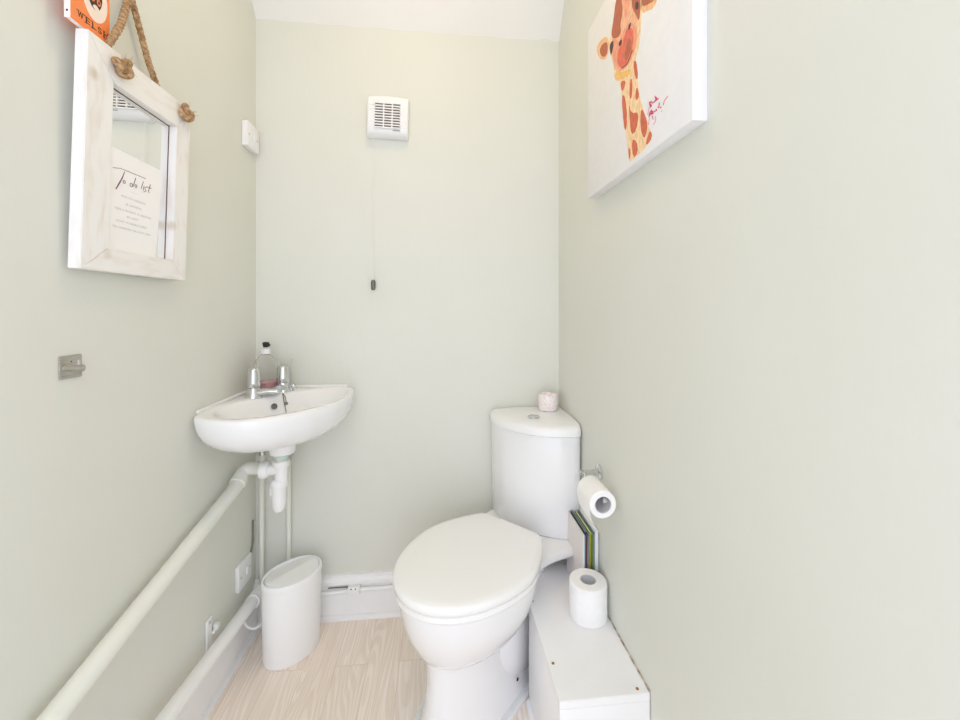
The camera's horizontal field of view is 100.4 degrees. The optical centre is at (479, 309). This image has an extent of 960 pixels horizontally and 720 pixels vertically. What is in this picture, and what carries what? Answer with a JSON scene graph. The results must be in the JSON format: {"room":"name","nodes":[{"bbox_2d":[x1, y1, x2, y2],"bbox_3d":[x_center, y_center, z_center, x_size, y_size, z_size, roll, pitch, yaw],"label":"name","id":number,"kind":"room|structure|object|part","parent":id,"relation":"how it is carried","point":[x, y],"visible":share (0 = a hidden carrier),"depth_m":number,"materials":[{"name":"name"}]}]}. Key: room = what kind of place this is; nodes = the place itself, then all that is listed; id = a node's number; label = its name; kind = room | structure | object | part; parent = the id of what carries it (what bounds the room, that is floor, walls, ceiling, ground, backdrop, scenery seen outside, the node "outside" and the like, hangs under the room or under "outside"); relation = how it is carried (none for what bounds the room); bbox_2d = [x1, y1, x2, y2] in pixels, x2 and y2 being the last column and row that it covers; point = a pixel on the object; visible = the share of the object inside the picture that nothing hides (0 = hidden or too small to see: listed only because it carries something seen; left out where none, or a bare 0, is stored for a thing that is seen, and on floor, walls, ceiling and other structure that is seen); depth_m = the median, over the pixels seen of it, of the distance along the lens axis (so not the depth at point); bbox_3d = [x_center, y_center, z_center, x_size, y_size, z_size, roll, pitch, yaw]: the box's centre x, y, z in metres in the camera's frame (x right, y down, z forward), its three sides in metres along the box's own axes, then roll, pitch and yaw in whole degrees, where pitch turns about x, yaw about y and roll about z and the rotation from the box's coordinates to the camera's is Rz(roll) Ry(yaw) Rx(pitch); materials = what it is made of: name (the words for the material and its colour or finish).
{"room":"bathroom","nodes":[
{"label":"bathroom","id":0,"kind":"room"},
{"bbox_2d":[0,0,255,719],"bbox_3d":[-0.763,-0.165,0.552,0.100,2.550,1.950,0,0,-6],"label":"wall","id":1,"kind":"structure","parent":0,"point":[105,471],"depth_m":0.81,"materials":[{"name":"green paint"}]},
{"bbox_2d":[59,354,85,379],"bbox_3d":[-0.713,0.101,0.711,0.031,0.041,0.043,0,0,-6],"label":"robe hook","id":2,"kind":"object","parent":1,"relation":"attached to","point":[70,366],"visible":1,"depth_m":0.70,"materials":[{"name":"metal"}]},
{"bbox_2d":[36,461,275,719],"bbox_3d":[-0.627,0.678,0.470,0.136,0.405,1.667,0,0,-6],"label":"pipe","id":3,"kind":"object","parent":1,"relation":"attached to","point":[79,684],"visible":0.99,"depth_m":0.82,"materials":[{"name":"white plastic"}]},
{"bbox_2d":[229,474,247,487],"bbox_3d":[-0.749,0.532,1.241,0.047,0.050,0.038,0,0,-6],"label":"socket","id":4,"kind":"object","parent":3,"relation":"attached to","point":[240,480],"depth_m":1.23,"materials":[{"name":"white plastic"}]},
{"bbox_2d":[155,584,260,719],"bbox_3d":[-0.628,0.893,0.527,0.125,0.221,1.777,0,0,-6],"label":"pipe","id":5,"kind":"object","parent":1,"relation":"attached to","point":[178,701],"visible":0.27,"depth_m":1.05,"materials":[{"name":"white plastic"}]},
{"bbox_2d":[205,616,219,652],"bbox_3d":[-0.756,0.926,1.143,0.030,0.108,0.048,0,0,-6],"label":"wall socket","id":6,"kind":"object","parent":1,"relation":"attached to","point":[208,624],"visible":0.7,"depth_m":1.13,"materials":[{"name":"white plastic"}]},
{"bbox_2d":[176,606,259,719],"bbox_3d":[-0.699,1.046,0.499,0.016,0.128,1.832,0,0,-6],"label":"baseboard","id":7,"kind":"structure","parent":1,"relation":"attached to","point":[199,702],"depth_m":1.15,"materials":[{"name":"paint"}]},
{"bbox_2d":[235,552,250,593],"bbox_3d":[-0.781,0.868,1.324,0.016,0.084,0.086,0,0,-6],"label":"switch","id":8,"kind":"object","parent":1,"relation":"attached to","point":[243,570],"visible":1,"depth_m":1.31,"materials":[{"name":"white plastic"}]},
{"bbox_2d":[242,120,258,154],"bbox_3d":[-0.783,-0.589,1.367,0.022,0.084,0.086,0,0,-6],"label":"light switch","id":9,"kind":"object","parent":1,"relation":"attached to","point":[250,134],"visible":1,"depth_m":1.35,"materials":[{"name":"white plastic"}]},
{"bbox_2d":[250,520,253,552],"bbox_3d":[-0.793,0.788,1.391,0.006,0.106,0.021,0,0,-6],"label":"cable","id":10,"kind":"object","parent":1,"relation":"attached to","point":[252,520],"visible":0.96,"depth_m":1.40,"materials":[{"name":"grey plastic"}]},
{"bbox_2d":[244,621,261,629],"bbox_3d":[-0.724,1.011,1.334,0.048,0.042,0.125,0,0,26],"label":"loose cable","id":11,"kind":"object","parent":1,"relation":"attached to","point":[245,623],"visible":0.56,"depth_m":1.29,"materials":[{"name":"white plastic"}]},
{"bbox_3d":[-0.730,-0.642,0.828,0.020,0.008,0.008,0,0,-6],"label":"nail","id":12,"kind":"object","parent":1,"relation":"attached to","visible":0},
{"bbox_2d":[68,0,196,279],"bbox_3d":[-0.700,-0.364,0.843,0.068,0.582,0.290,0,0,-6],"label":"mirror","id":13,"kind":"object","parent":12,"relation":"hanging from","point":[116,105],"visible":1,"depth_m":0.78,"materials":[{"name":"white wood"}]},
{"bbox_2d":[63,0,109,40],"bbox_3d":[-0.701,-0.560,0.716,0.013,0.130,0.080,0,0,-6],"label":"sign","id":14,"kind":"object","parent":13,"relation":"on","point":[93,15],"visible":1,"depth_m":0.71,"materials":[{"name":"orange wood"}]},
{"bbox_3d":[-0.697,-0.564,0.724,0.001,0.083,0.053,0,0,-6],"label":"oval panel","id":15,"kind":"part","parent":14,"relation":"part of","materials":[{"name":"beige paint"}]},
{"bbox_2d":[108,147,161,256],"bbox_3d":[-0.716,-0.215,0.829,0.017,0.194,0.149,0,0,-6],"label":"sign","id":16,"kind":"object","parent":13,"relation":"on","point":[135,185],"visible":1,"depth_m":0.83,"materials":[{"name":"white paper"}]},
{"bbox_3d":[-0.725,-0.274,0.846,0.013,0.320,0.187,0,0,-6],"label":"glass","id":17,"kind":"part","parent":13,"relation":"part of","materials":[{"name":"white mirror"}]},
{"bbox_2d":[208,617,528,719],"bbox_3d":[-0.161,1.140,0.612,1.309,0.060,1.950,0,0,-6],"label":"floor","id":18,"kind":"structure","parent":0,"point":[368,669],"depth_m":1.20,"materials":[{"name":"beige laminate"}]},
{"bbox_2d":[260,555,321,670],"bbox_3d":[-0.613,0.979,1.308,0.168,0.262,0.170,0,0,-6],"label":"waste bin","id":19,"kind":"object","parent":18,"relation":"on","point":[291,590],"visible":1,"depth_m":1.25,"materials":[{"name":"white plastic"}]},
{"bbox_2d":[393,407,580,719],"bbox_3d":[0.061,0.737,1.239,0.376,0.746,0.743,0,0,40],"label":"toilet","id":20,"kind":"object","parent":18,"relation":"on","point":[465,587],"visible":0.9,"depth_m":1.10,"materials":[{"name":"white ceramic"}]},
{"bbox_3d":[-0.035,0.719,1.124,0.370,0.018,0.439,0,0,39],"label":"seat","id":21,"kind":"part","parent":20,"relation":"part of","materials":[{"name":"white plastic"}]},
{"bbox_3d":[-0.035,0.695,1.124,0.376,0.027,0.445,0,0,39],"label":"lid","id":22,"kind":"part","parent":20,"relation":"part of","materials":[{"name":"white plastic"}]},
{"bbox_3d":[0.180,0.387,1.386,0.269,0.038,0.269,0,0,-6],"label":"cistern lid","id":23,"kind":"part","parent":20,"relation":"part of","materials":[{"name":"white ceramic"}]},
{"bbox_2d":[538,392,557,411],"bbox_3d":[0.250,0.338,1.472,0.071,0.059,0.071,0,0,-6],"label":"pot","id":24,"kind":"object","parent":20,"relation":"on","point":[547,401],"visible":1,"depth_m":1.44,"materials":[{"name":"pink ceramic"}]},
{"bbox_2d":[526,559,649,719],"bbox_3d":[0.237,0.969,1.123,0.214,0.282,0.535,0,0,-6],"label":"box","id":25,"kind":"object","parent":18,"relation":"on","point":[577,672],"visible":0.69,"depth_m":0.95,"materials":[{"name":"white paint"}]},
{"bbox_3d":[0.150,1.104,0.988,0.012,0.012,0.284,0,0,-6],"label":"floor trim","id":26,"kind":"part","parent":25,"relation":"part of","materials":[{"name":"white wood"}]},
{"bbox_3d":[0.163,0.979,1.007,0.018,0.260,0.284,0,0,-6],"label":"panel","id":27,"kind":"part","parent":25,"relation":"part of","materials":[{"name":"white paint"}]},
{"bbox_2d":[567,511,583,573],"bbox_3d":[0.287,0.734,1.211,0.003,0.191,0.147,0,0,-6],"label":"booklet","id":28,"kind":"object","parent":25,"relation":"on","point":[575,539],"visible":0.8,"depth_m":1.20,"materials":[{"name":"white paper"}]},
{"bbox_2d":[571,510,585,567],"bbox_3d":[0.295,0.732,1.218,0.004,0.194,0.148,0,0,-6],"label":"booklet","id":29,"kind":"object","parent":25,"relation":"on","point":[572,512],"visible":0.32,"depth_m":1.17,"materials":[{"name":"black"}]},
{"bbox_2d":[576,522,584,567],"bbox_3d":[0.291,0.737,1.214,0.003,0.185,0.146,0,0,-6],"label":"booklet","id":30,"kind":"object","parent":25,"relation":"on","point":[576,522],"visible":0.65,"depth_m":1.14,"materials":[{"name":"teal"}]},
{"bbox_2d":[573,511,588,568],"bbox_3d":[0.304,0.735,1.216,0.003,0.189,0.147,0,0,-6],"label":"booklet","id":31,"kind":"object","parent":25,"relation":"on","point":[587,533],"visible":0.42,"depth_m":1.15,"materials":[{"name":"teal"}]},
{"bbox_2d":[575,510,590,568],"bbox_3d":[0.309,0.733,1.220,0.006,0.192,0.148,0,0,-6],"label":"booklet","id":32,"kind":"object","parent":25,"relation":"on","point":[576,512],"visible":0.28,"depth_m":1.15,"materials":[{"name":"yellow paper"}]},
{"bbox_2d":[579,514,593,569],"bbox_3d":[0.316,0.736,1.213,0.004,0.187,0.146,0,0,-6],"label":"booklet","id":33,"kind":"object","parent":25,"relation":"on","point":[592,534],"visible":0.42,"depth_m":1.14,"materials":[{"name":"green paper"}]},
{"bbox_2d":[578,510,594,569],"bbox_3d":[0.320,0.734,1.218,0.003,0.191,0.149,0,0,-6],"label":"booklet","id":34,"kind":"object","parent":25,"relation":"on","point":[579,512],"visible":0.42,"depth_m":1.16,"materials":[{"name":"blue"}]},
{"bbox_2d":[586,534,587,567],"bbox_3d":[0.300,0.738,1.210,0.003,0.183,0.143,0,0,-6],"label":"booklet","id":35,"kind":"object","parent":25,"relation":"on","point":[586,534],"visible":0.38,"depth_m":1.15,"materials":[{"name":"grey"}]},
{"bbox_2d":[569,568,606,628],"bbox_3d":[0.293,0.780,1.087,0.100,0.098,0.100,0,0,-6],"label":"toilet roll","id":36,"kind":"object","parent":25,"relation":"on","point":[587,587],"visible":1,"depth_m":1.05,"materials":[{"name":"white paper"}]},
{"bbox_2d":[579,507,597,571],"bbox_3d":[0.327,0.733,1.222,0.011,0.193,0.148,0,0,-6],"label":"booklet","id":37,"kind":"object","parent":25,"relation":"on","point":[580,509],"visible":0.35,"depth_m":1.15,"materials":[{"name":"white paper"}]},
{"bbox_3d":[0.268,0.979,0.866,0.200,0.260,0.016,0,0,-6],"label":"panel","id":38,"kind":"part","parent":25,"relation":"part of","materials":[{"name":"white paint"}]},
{"bbox_2d":[256,19,558,578],"bbox_3d":[-0.253,-0.165,1.532,1.109,2.550,0.100,0,0,-6],"label":"wall","id":39,"kind":"structure","parent":0,"point":[459,324],"depth_m":1.48,"materials":[{"name":"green paint"}]},
{"bbox_2d":[259,455,264,623],"bbox_3d":[-0.767,0.745,1.409,0.020,0.710,0.017,0,0,-6],"label":"supply pipe","id":40,"kind":"object","parent":39,"relation":"attached to","point":[261,458],"visible":0.66,"depth_m":1.40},
{"bbox_2d":[193,384,353,456],"bbox_3d":[-0.601,0.361,1.233,0.359,0.184,0.428,0,0,-6],"label":"basin","id":41,"kind":"object","parent":39,"relation":"attached to","point":[236,423],"visible":0.94,"depth_m":1.14,"materials":[{"name":"white ceramic"}]},
{"bbox_2d":[245,368,280,398],"bbox_3d":[-0.694,0.232,1.277,0.105,0.094,0.050,0,0,-6],"label":"tap","id":42,"kind":"object","parent":41,"relation":"on","point":[253,379],"visible":1,"depth_m":1.26,"materials":[{"name":"silver metal"}]},
{"bbox_3d":[-0.721,0.216,1.274,0.042,0.062,0.042,0,0,-6],"label":"handle","id":43,"kind":"part","parent":42,"relation":"part of","materials":[{"name":"silver metal"}]},
{"bbox_3d":[-0.684,0.263,1.282,0.084,0.025,0.034,0,0,-11],"label":"spout","id":44,"kind":"part","parent":42,"relation":"part of","materials":[{"name":"silver metal"}]},
{"bbox_2d":[253,342,277,387],"bbox_3d":[-0.728,0.193,1.359,0.076,0.169,0.076,0,0,-6],"label":"soap bottle","id":45,"kind":"object","parent":41,"relation":"on","point":[267,364],"visible":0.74,"depth_m":1.33,"materials":[{"name":"clear plastic"}]},
{"bbox_2d":[270,456,289,512],"bbox_3d":[-0.632,0.539,1.263,0.058,0.194,0.051,0,0,-6],"label":"trap","id":46,"kind":"object","parent":41,"relation":"attached to","point":[278,485],"visible":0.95,"depth_m":1.25,"materials":[{"name":"white plastic"}]},
{"bbox_2d":[271,487,285,512],"bbox_3d":[-0.635,0.597,1.263,0.043,0.079,0.043,0,0,-6],"label":"cup","id":47,"kind":"object","parent":46,"relation":"on","point":[278,494],"depth_m":1.25,"materials":[{"name":"white plastic"}]},
{"bbox_2d":[272,359,291,392],"bbox_3d":[-0.667,0.223,1.337,0.053,0.113,0.105,0,0,-6],"label":"tap","id":48,"kind":"object","parent":41,"relation":"on","point":[283,375],"visible":0.9,"depth_m":1.35,"materials":[{"name":"silver metal"}]},
{"bbox_3d":[-0.672,0.263,1.327,0.034,0.025,0.084,0,0,1],"label":"spout","id":49,"kind":"part","parent":48,"relation":"part of","materials":[{"name":"silver metal"}]},
{"bbox_3d":[-0.672,0.218,1.364,0.042,0.058,0.042,0,0,-6],"label":"handle","id":50,"kind":"part","parent":48,"relation":"part of","materials":[{"name":"silver metal"}]},
{"bbox_2d":[282,393,287,412],"bbox_3d":[-0.625,0.315,1.296,0.042,0.081,0.081,0,0,-18],"label":"chain","id":51,"kind":"object","parent":41,"relation":"in","point":[286,402],"visible":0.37,"depth_m":1.31,"materials":[{"name":"silver metal"}]},
{"bbox_2d":[286,461,290,560],"bbox_3d":[-0.681,0.745,1.423,0.020,0.710,0.017,0,0,-6],"label":"supply pipe","id":52,"kind":"object","parent":39,"relation":"attached to","point":[288,488],"visible":0.32,"depth_m":1.42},
{"bbox_2d":[253,570,399,621],"bbox_3d":[-0.247,1.035,1.473,1.109,0.150,0.019,0,0,-6],"label":"baseboard","id":53,"kind":"structure","parent":39,"relation":"attached to","point":[378,600],"depth_m":1.45,"materials":[{"name":"paint"}]},
{"bbox_2d":[260,610,400,626],"bbox_3d":[-0.362,1.103,1.446,0.834,0.014,0.014,0,0,-6],"label":"trim","id":54,"kind":"structure","parent":39,"relation":"attached to","point":[385,614],"depth_m":1.44,"materials":[{"name":"white wood"}]},
{"bbox_2d":[321,584,392,595],"bbox_3d":[-0.385,1.003,1.440,0.380,0.031,0.022,0,0,-6],"label":"cable","id":55,"kind":"object","parent":39,"relation":"attached to","point":[352,589],"visible":0.85,"depth_m":1.43,"materials":[{"name":"white plastic"}]},
{"bbox_2d":[367,96,408,289],"bbox_3d":[-0.333,-0.422,1.449,0.149,0.699,0.049,0,0,-6],"label":"fan","id":56,"kind":"object","parent":39,"relation":"attached to","point":[387,116],"visible":1,"depth_m":1.43,"materials":[{"name":"white plastic"}]},
{"bbox_3d":[-0.387,-0.368,1.452,0.002,0.527,0.004,0,0,-32],"label":"pull cord","id":57,"kind":"part","parent":56,"relation":"part of","materials":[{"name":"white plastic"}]},
{"bbox_3d":[-0.388,-0.091,1.453,0.017,0.038,0.017,0,0,-6],"label":"cord pull","id":58,"kind":"part","parent":56,"relation":"part of","materials":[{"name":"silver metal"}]},
{"bbox_2d":[252,0,564,41],"bbox_3d":[-0.156,-1.235,0.562,1.109,0.411,1.850,0,0,-6],"label":"ceiling","id":59,"kind":"structure","parent":0,"point":[507,19],"depth_m":1.46,"materials":[{"name":"paint"}]},
{"bbox_2d":[559,0,959,719],"bbox_3d":[0.440,-0.165,0.672,0.100,2.550,1.950,0,0,-6],"label":"wall","id":60,"kind":"structure","parent":0,"point":[759,323],"depth_m":0.53,"materials":[{"name":"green paint"}]},
{"bbox_2d":[578,464,606,502],"bbox_3d":[0.318,0.463,1.073,0.064,0.042,0.178,0,0,-6],"label":"toilet roll holder","id":61,"kind":"object","parent":60,"relation":"attached to","point":[597,471],"visible":0.56,"depth_m":1.13,"materials":[{"name":"silver metal"}]},
{"bbox_3d":[0.308,0.463,1.140,0.040,0.013,0.013,0,0,-6],"label":"arm","id":62,"kind":"part","parent":61,"relation":"part of","materials":[{"name":"silver metal"}]},
{"bbox_2d":[577,476,615,532],"bbox_3d":[0.300,0.502,1.038,0.069,0.108,0.095,0,0,-6],"label":"toilet roll","id":63,"kind":"object","parent":61,"relation":"on","point":[590,489],"visible":1,"depth_m":1.01,"materials":[{"name":"white paper"}]},
{"bbox_3d":[0.333,0.463,1.143,0.020,0.042,0.042,0,0,-6],"label":"wall plate","id":64,"kind":"part","parent":61,"relation":"part of","materials":[{"name":"silver metal"}]},
{"bbox_2d":[588,0,706,198],"bbox_3d":[0.350,-0.565,0.922,0.030,0.484,0.483,0,0,-6],"label":"painting","id":65,"kind":"object","parent":60,"relation":"attached to","point":[647,59],"visible":1,"depth_m":0.86,"materials":[{"name":"white fabric"}]}
]}

